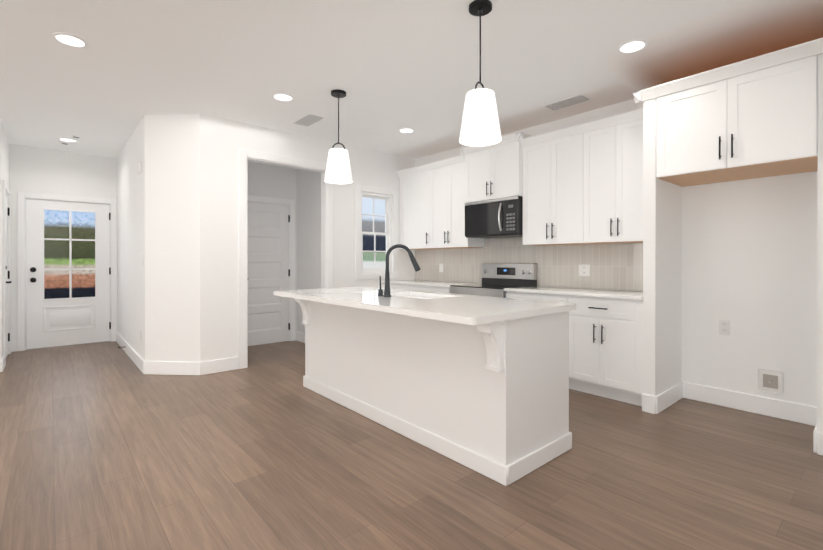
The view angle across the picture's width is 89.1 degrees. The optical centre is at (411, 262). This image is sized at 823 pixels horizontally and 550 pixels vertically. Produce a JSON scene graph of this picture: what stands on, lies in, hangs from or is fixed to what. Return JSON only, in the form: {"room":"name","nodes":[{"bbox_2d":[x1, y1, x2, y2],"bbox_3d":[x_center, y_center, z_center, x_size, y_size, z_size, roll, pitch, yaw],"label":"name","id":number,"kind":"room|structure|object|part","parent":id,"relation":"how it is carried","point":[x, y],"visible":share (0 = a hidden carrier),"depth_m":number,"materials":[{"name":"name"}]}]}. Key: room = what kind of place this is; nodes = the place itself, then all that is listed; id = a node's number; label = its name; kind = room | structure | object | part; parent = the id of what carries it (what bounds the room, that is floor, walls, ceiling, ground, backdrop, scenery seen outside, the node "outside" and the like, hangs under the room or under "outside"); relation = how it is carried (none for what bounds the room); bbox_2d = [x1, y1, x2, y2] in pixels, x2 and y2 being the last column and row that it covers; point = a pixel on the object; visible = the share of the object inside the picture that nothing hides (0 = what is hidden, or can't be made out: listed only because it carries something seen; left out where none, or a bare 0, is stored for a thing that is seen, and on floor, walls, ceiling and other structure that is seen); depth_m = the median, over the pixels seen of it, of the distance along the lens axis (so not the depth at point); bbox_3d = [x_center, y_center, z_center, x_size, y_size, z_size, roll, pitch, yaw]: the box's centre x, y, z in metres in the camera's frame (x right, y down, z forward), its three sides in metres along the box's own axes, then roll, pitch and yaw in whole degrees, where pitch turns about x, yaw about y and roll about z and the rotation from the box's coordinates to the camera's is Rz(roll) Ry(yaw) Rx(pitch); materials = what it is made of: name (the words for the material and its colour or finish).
{"room":"kitchen","nodes":[
{"label":"kitchen","id":0,"kind":"room"},
{"bbox_2d":[0,118,8,371],"bbox_3d":[-5.059,-0.186,4.913,0.420,2.740,1.430,0,0,-41],"label":"wall","id":1,"kind":"structure","parent":0,"point":[4,158],"depth_m":4.66,"materials":[{"name":"white paint"}]},
{"bbox_2d":[3,179,10,365],"bbox_3d":[-4.956,0.125,5.037,0.138,2.117,0.954,0,0,-41],"label":"door frame","id":2,"kind":"structure","parent":1,"relation":"attached to","point":[6,190],"depth_m":4.77,"materials":[{"name":"white paint"}]},
{"bbox_2d":[5,193,11,356],"bbox_3d":[-4.917,0.167,5.078,0.106,2.026,0.792,0,0,-41],"label":"hall door","id":3,"kind":"structure","parent":1,"relation":"in","point":[7,211],"depth_m":5.31,"materials":[{"name":"white paint"}]},
{"bbox_2d":[9,144,116,350],"bbox_3d":[-4.885,-0.189,5.918,1.400,2.740,0.120,0,0,-41],"label":"wall","id":4,"kind":"structure","parent":0,"point":[44,171],"depth_m":5.76,"materials":[{"name":"white paint"}]},
{"bbox_2d":[17,192,116,350],"bbox_3d":[-4.851,0.124,5.936,1.082,2.118,0.138,0,0,-41],"label":"door frame","id":5,"kind":"structure","parent":4,"relation":"attached to","point":[22,197],"depth_m":5.67,"materials":[{"name":"white paint"}]},
{"bbox_2d":[26,199,110,348],"bbox_3d":[-4.813,0.163,5.902,0.926,2.026,0.114,0,0,-41],"label":"back door","id":6,"kind":"structure","parent":4,"relation":"in","point":[59,321],"depth_m":5.88,"materials":[{"name":"white paint"}]},
{"bbox_2d":[117,115,144,360],"bbox_3d":[-3.569,-0.187,5.377,0.120,2.740,2.420,0,0,-41],"label":"wall","id":7,"kind":"structure","parent":0,"point":[130,251],"depth_m":5.13,"materials":[{"name":"white paint"}]},
{"bbox_2d":[116,332,143,372],"bbox_3d":[-3.618,1.113,5.336,0.020,0.140,2.425,0,0,-41],"label":"baseboard","id":8,"kind":"structure","parent":7,"relation":"attached to","point":[134,356],"depth_m":5.11,"materials":[{"name":"white paint"}]},
{"bbox_2d":[145,114,199,361],"bbox_3d":[-2.515,-0.185,4.461,0.608,2.740,0.120,0,0,4],"label":"wall","id":9,"kind":"structure","parent":0,"point":[172,237],"depth_m":4.40,"materials":[{"name":"white paint"}]},
{"bbox_2d":[143,361,199,374],"bbox_3d":[-2.520,1.115,4.397,0.628,0.140,0.016,0,0,4],"label":"baseboard","id":10,"kind":"structure","parent":9,"relation":"attached to","point":[168,368],"depth_m":4.39,"materials":[{"name":"white paint"}]},
{"bbox_2d":[248,161,295,330],"bbox_3d":[-2.441,-0.189,6.182,1.200,2.740,0.720,0,0,-41],"label":"wall","id":11,"kind":"structure","parent":0,"point":[264,180],"depth_m":6.08,"materials":[{"name":"white paint"}]},
{"bbox_2d":[248,202,289,345],"bbox_3d":[-2.126,0.164,5.973,0.822,2.026,0.106,0,0,-41],"label":"pantry door","id":12,"kind":"structure","parent":11,"relation":"in","point":[268,265],"depth_m":6.04,"materials":[{"name":"white paint"}]},
{"bbox_2d":[248,195,294,340],"bbox_3d":[-2.167,0.123,6.012,0.984,2.117,0.138,0,0,-41],"label":"door frame","id":13,"kind":"structure","parent":11,"relation":"attached to","point":[271,200],"depth_m":6.24,"materials":[{"name":"white paint"}]},
{"bbox_2d":[200,114,414,361],"bbox_3d":[-1.118,-0.187,5.410,3.010,2.740,0.120,0,0,-41],"label":"wall","id":14,"kind":"structure","parent":0,"point":[222,140],"depth_m":4.61,"materials":[{"name":"white paint"}]},
{"bbox_2d":[200,356,238,374],"bbox_3d":[-2.065,1.115,4.503,0.395,0.140,0.016,0,0,-41],"label":"baseboard","id":15,"kind":"structure","parent":14,"relation":"attached to","point":[226,364],"depth_m":4.49,"materials":[{"name":"white paint"}]},
{"bbox_2d":[238,148,332,368],"bbox_3d":[-1.505,-0.041,5.064,1.190,2.450,0.138,0,0,-41],"label":"door frame","id":16,"kind":"structure","parent":14,"relation":"attached to","point":[245,156],"depth_m":4.70,"materials":[{"name":"white paint"}]},
{"bbox_2d":[355,184,397,279],"bbox_3d":[-0.518,-0.408,5.917,0.730,1.290,0.138,0,0,-41],"label":"kitchen window","id":17,"kind":"structure","parent":14,"relation":"in","point":[387,216],"depth_m":5.91,"materials":[{"name":"white paint"}]},
{"bbox_2d":[296,169,320,332],"bbox_3d":[-1.598,-0.189,6.232,0.140,2.740,1.750,0,0,-41],"label":"wall","id":18,"kind":"structure","parent":0,"point":[301,188],"depth_m":6.05,"materials":[{"name":"white paint"}]},
{"bbox_2d":[295,331,304,342],"bbox_3d":[-1.411,1.111,5.920,0.030,0.140,1.030,0,0,-41],"label":"baseboard","id":19,"kind":"structure","parent":18,"relation":"attached to","point":[299,336],"depth_m":6.19,"materials":[{"name":"white paint"}]},
{"bbox_2d":[0,341,822,549],"bbox_3d":[-2.196,1.221,2.085,9.240,0.060,9.740,0,0,-41],"label":"floor","id":20,"kind":"structure","parent":0,"point":[107,446],"depth_m":2.33,"materials":[{"name":"brown wood"}]},
{"bbox_2d":[383,283,406,289],"bbox_3d":[-0.002,0.740,5.956,0.608,0.884,0.516,0,0,-41],"label":"base cabinet","id":21,"kind":"object","parent":20,"relation":"on","point":[392,286],"depth_m":5.71,"materials":[{"name":"white paint"}]},
{"bbox_2d":[407,285,448,292],"bbox_3d":[0.420,0.741,5.469,0.608,0.884,0.888,0,0,-41],"label":"base cabinet","id":22,"kind":"object","parent":20,"relation":"on","point":[422,288],"depth_m":5.25,"materials":[{"name":"white paint"}]},
{"bbox_2d":[381,280,480,286],"bbox_3d":[0.257,0.282,5.630,0.643,0.030,1.346,0,0,-41],"label":"countertop","id":23,"kind":"structure","parent":22,"relation":"on","point":[429,283],"depth_m":5.49,"materials":[{"name":"white stone"}]},
{"bbox_2d":[295,299,571,485],"bbox_3d":[-0.046,0.745,3.292,0.799,0.886,2.352,0,0,-41],"label":"kitchen island","id":24,"kind":"object","parent":20,"relation":"on","point":[479,384],"depth_m":2.58,"materials":[{"name":"white paint"}]},
{"bbox_2d":[274,287,575,326],"bbox_3d":[-0.102,0.282,3.232,1.010,0.036,2.384,0,0,-41],"label":"island countertop","id":25,"kind":"structure","parent":24,"relation":"on","point":[472,310],"depth_m":2.64,"materials":[{"name":"white stone"}]},
{"bbox_2d":[378,244,420,296],"bbox_3d":[-0.099,0.063,3.184,0.216,0.398,0.290,0,0,-41],"label":"pull-down faucet","id":26,"kind":"object","parent":25,"relation":"on","point":[387,293],"visible":1,"depth_m":3.15,"materials":[{"name":"matte black metal"}]},
{"bbox_3d":[-0.239,0.185,3.229,0.040,0.155,0.040,0,0,-41],"label":"faucet handle","id":27,"kind":"part","parent":26,"relation":"part of","materials":[{"name":"grey metal"}]},
{"bbox_2d":[410,295,445,298],"bbox_3d":[0.043,0.404,3.362,0.424,0.234,0.663,0,0,-41],"label":"sink","id":28,"kind":"object","parent":25,"relation":"in","point":[411,296],"depth_m":3.50,"materials":[{"name":"white ceramic"}]},
{"bbox_2d":[449,263,536,297],"bbox_3d":[0.912,0.589,4.802,0.713,1.150,0.754,0,0,-41],"label":"range","id":29,"kind":"object","parent":20,"relation":"on","point":[497,278],"visible":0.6,"depth_m":4.83,"materials":[{"name":"silver metal"}]},
{"bbox_2d":[506,291,571,388],"bbox_3d":[1.423,0.744,4.285,0.644,0.883,0.688,0,0,-41],"label":"base cabinet","id":30,"kind":"object","parent":20,"relation":"on","point":[540,297],"visible":0.08,"depth_m":4.05,"materials":[{"name":"white paint"}]},
{"bbox_2d":[504,286,642,299],"bbox_3d":[1.635,0.286,4.039,0.643,0.030,1.336,0,0,-41],"label":"countertop","id":31,"kind":"structure","parent":30,"relation":"on","point":[615,294],"depth_m":3.87,"materials":[{"name":"white stone"}]},
{"bbox_2d":[568,295,642,405],"bbox_3d":[1.860,0.745,3.780,0.644,0.883,0.648,0,0,-41],"label":"base cabinet","id":32,"kind":"object","parent":20,"relation":"on","point":[605,347],"visible":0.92,"depth_m":3.57,"materials":[{"name":"white paint"}]},
{"bbox_2d":[0,0,822,158],"bbox_3d":[-2.196,-1.579,2.078,9.240,0.060,9.740,0,0,-41],"label":"ceiling","id":33,"kind":"structure","parent":0,"point":[390,68],"depth_m":3.18,"materials":[{"name":"white paint"}]},
{"bbox_2d":[58,137,77,141],"bbox_3d":[-4.361,-1.552,5.310,0.190,0.008,0.190,0,0,-41],"label":"recessed light","id":34,"kind":"object","parent":33,"relation":"in","point":[67,139],"visible":0.98,"depth_m":5.28,"materials":[{"name":"white paint"}]},
{"bbox_2d":[52,32,87,46],"bbox_3d":[-2.377,-1.546,2.913,0.190,0.008,0.190,0,0,-41],"label":"recessed light","id":35,"kind":"object","parent":33,"relation":"in","point":[70,39],"visible":0.98,"depth_m":2.90,"materials":[{"name":"white paint"}]},
{"bbox_2d":[273,93,293,100],"bbox_3d":[-1.206,-1.549,3.928,0.190,0.008,0.190,0,0,-41],"label":"recessed light","id":36,"kind":"object","parent":33,"relation":"in","point":[282,96],"visible":0.96,"depth_m":3.92,"materials":[{"name":"white paint"}]},
{"bbox_2d":[292,113,325,126],"bbox_3d":[-1.125,-1.550,4.567,0.200,0.010,0.420,0,0,-41],"label":"ceiling vent","id":37,"kind":"object","parent":33,"relation":"in","point":[308,119],"visible":1,"depth_m":4.56,"materials":[{"name":"white metal"}]},
{"bbox_2d":[324,89,352,183],"bbox_3d":[-0.667,-1.145,3.827,0.256,0.814,0.256,0,0,-41],"label":"pendant light","id":38,"kind":"object","parent":33,"relation":"hanging from","point":[338,169],"visible":1,"depth_m":3.75,"materials":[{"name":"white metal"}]},
{"bbox_2d":[399,128,414,132],"bbox_3d":[-0.057,-1.551,4.923,0.190,0.008,0.190,0,0,-41],"label":"recessed light","id":39,"kind":"object","parent":33,"relation":"in","point":[406,130],"visible":0.96,"depth_m":4.91,"materials":[{"name":"white paint"}]},
{"bbox_2d":[459,0,501,146],"bbox_3d":[0.416,-1.142,2.530,0.256,0.814,0.256,0,0,-41],"label":"pendant light","id":40,"kind":"object","parent":33,"relation":"hanging from","point":[480,125],"visible":1,"depth_m":2.46,"materials":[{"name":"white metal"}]},
{"bbox_2d":[543,93,592,110],"bbox_3d":[1.512,-1.548,4.060,0.200,0.010,0.420,0,0,-41],"label":"ceiling vent","id":41,"kind":"object","parent":33,"relation":"in","point":[569,101],"visible":1,"depth_m":4.04,"materials":[{"name":"white metal"}]},
{"bbox_2d":[618,39,647,52],"bbox_3d":[1.584,-1.546,2.998,0.190,0.008,0.190,0,0,-41],"label":"recessed light","id":42,"kind":"object","parent":33,"relation":"in","point":[632,46],"visible":0.92,"depth_m":2.99,"materials":[{"name":"white paint"}]},
{"bbox_2d":[415,99,817,406],"bbox_3d":[2.232,-0.183,3.933,0.120,2.740,6.740,0,0,-41],"label":"wall","id":43,"kind":"structure","parent":0,"point":[749,259],"depth_m":3.33,"materials":[{"name":"white paint"}]},
{"bbox_2d":[398,167,431,249],"bbox_3d":[0.171,-0.725,5.970,0.323,1.070,0.716,0,0,-41],"label":"upper cabinet","id":44,"kind":"object","parent":43,"relation":"attached to","point":[415,187],"depth_m":5.85,"materials":[{"name":"white paint"}]},
{"bbox_2d":[432,159,484,248],"bbox_3d":[0.571,-0.724,5.509,0.323,1.070,0.739,0,0,-41],"label":"upper cabinet","id":45,"kind":"object","parent":43,"relation":"attached to","point":[432,205],"depth_m":5.35,"materials":[{"name":"white paint"}]},
{"bbox_2d":[459,132,531,202],"bbox_3d":[1.027,-1.050,4.898,0.433,0.658,0.886,0,0,-41],"label":"upper cabinet","id":46,"kind":"object","parent":43,"relation":"attached to","point":[494,171],"visible":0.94,"depth_m":4.75,"materials":[{"name":"white paint"}]},
{"bbox_2d":[465,196,522,238],"bbox_3d":[1.016,-0.506,4.890,0.436,0.419,0.754,0,0,-41],"label":"microwave","id":47,"kind":"object","parent":46,"relation":"attached to","point":[495,218],"visible":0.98,"depth_m":4.73,"materials":[{"name":"grey plastic"}]},
{"bbox_2d":[415,237,642,290],"bbox_3d":[1.183,-0.167,5.042,0.010,1.101,3.446,0,0,-41],"label":"tile backsplash","id":48,"kind":"structure","parent":43,"relation":"attached to","point":[617,266],"depth_m":4.62,"materials":[{"name":"beige tile"}]},
{"bbox_2d":[439,264,442,271],"bbox_3d":[0.420,0.082,5.910,0.008,0.120,0.075,0,0,-41],"label":"outlet","id":49,"kind":"object","parent":48,"relation":"attached to","point":[440,267],"visible":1,"depth_m":5.91,"materials":[{"name":"white plastic"}]},
{"bbox_2d":[579,265,589,275],"bbox_3d":[1.788,0.086,4.330,0.008,0.120,0.120,0,0,-41],"label":"outlet","id":50,"kind":"object","parent":48,"relation":"attached to","point":[584,270],"visible":1,"depth_m":4.33,"materials":[{"name":"white plastic"}]},
{"bbox_2d":[521,128,591,245],"bbox_3d":[1.568,-0.721,4.358,0.323,1.070,0.742,0,0,-41],"label":"upper cabinet","id":51,"kind":"object","parent":43,"relation":"attached to","point":[582,183],"depth_m":4.23,"materials":[{"name":"white paint"}]},
{"bbox_2d":[588,116,642,243],"bbox_3d":[1.964,-0.720,3.901,0.323,1.070,0.701,0,0,-41],"label":"upper cabinet","id":52,"kind":"object","parent":43,"relation":"attached to","point":[615,197],"depth_m":3.77,"materials":[{"name":"white paint"}]},
{"bbox_2d":[719,320,729,334],"bbox_3d":[2.576,0.538,3.439,0.008,0.120,0.075,0,0,-41],"label":"outlet","id":53,"kind":"object","parent":43,"relation":"attached to","point":[724,327],"visible":1,"depth_m":3.44,"materials":[{"name":"white plastic"}]},
{"bbox_2d":[633,37,822,186],"bbox_3d":[2.402,-1.008,3.125,0.675,0.697,1.155,0,0,-41],"label":"upper cabinet","id":54,"kind":"object","parent":43,"relation":"attached to","point":[754,117],"visible":0.96,"depth_m":2.88,"materials":[{"name":"white paint"}]},
{"bbox_2d":[685,382,816,424],"bbox_3d":[2.669,1.118,3.329,0.016,0.140,0.910,0,0,-41],"label":"baseboard","id":55,"kind":"structure","parent":43,"relation":"attached to","point":[776,408],"depth_m":3.29,"materials":[{"name":"white paint"}]},
{"bbox_2d":[758,369,782,393],"bbox_3d":[2.761,0.918,3.216,0.036,0.170,0.150,0,0,-41],"label":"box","id":56,"kind":"object","parent":43,"relation":"attached to","point":[770,381],"visible":1,"depth_m":3.22,"materials":[{"name":"white plastic"}]},
{"bbox_2d":[643,98,681,395],"bbox_3d":[2.113,-0.052,3.506,0.620,2.480,0.090,0,0,-41],"label":"wall","id":57,"kind":"structure","parent":0,"point":[662,285],"depth_m":3.34,"materials":[{"name":"white paint"}]},
{"bbox_2d":[645,381,684,413],"bbox_3d":[2.117,1.118,3.462,0.596,0.140,0.046,0,0,-41],"label":"baseboard","id":58,"kind":"structure","parent":57,"relation":"attached to","point":[653,404],"depth_m":3.36,"materials":[{"name":"white paint"}]},
{"bbox_2d":[817,53,822,432],"bbox_3d":[2.779,-0.051,2.753,0.600,2.480,0.100,0,0,-41],"label":"wall","id":59,"kind":"structure","parent":0,"point":[820,267],"depth_m":2.58,"materials":[{"name":"white paint"}]},
{"bbox_2d":[809,415,822,455],"bbox_3d":[2.726,1.119,2.774,0.576,0.140,0.036,0,0,-41],"label":"baseboard","id":60,"kind":"structure","parent":59,"relation":"attached to","point":[817,436],"depth_m":2.60,"materials":[{"name":"white paint"}]},
{"label":"outside","id":61,"kind":"structure","parent":0,"visible":0},
{"bbox_2d":[44,210,94,298],"bbox_3d":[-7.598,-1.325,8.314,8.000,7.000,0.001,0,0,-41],"label":"outside view","id":62,"kind":"object","parent":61,"point":[53,248],"depth_m":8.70,"materials":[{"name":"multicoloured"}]},
{"bbox_2d":[362,197,385,267],"bbox_3d":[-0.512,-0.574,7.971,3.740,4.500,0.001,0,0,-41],"label":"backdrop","id":63,"kind":"structure","parent":61,"point":[368,239],"depth_m":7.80,"materials":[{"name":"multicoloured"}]}
]}

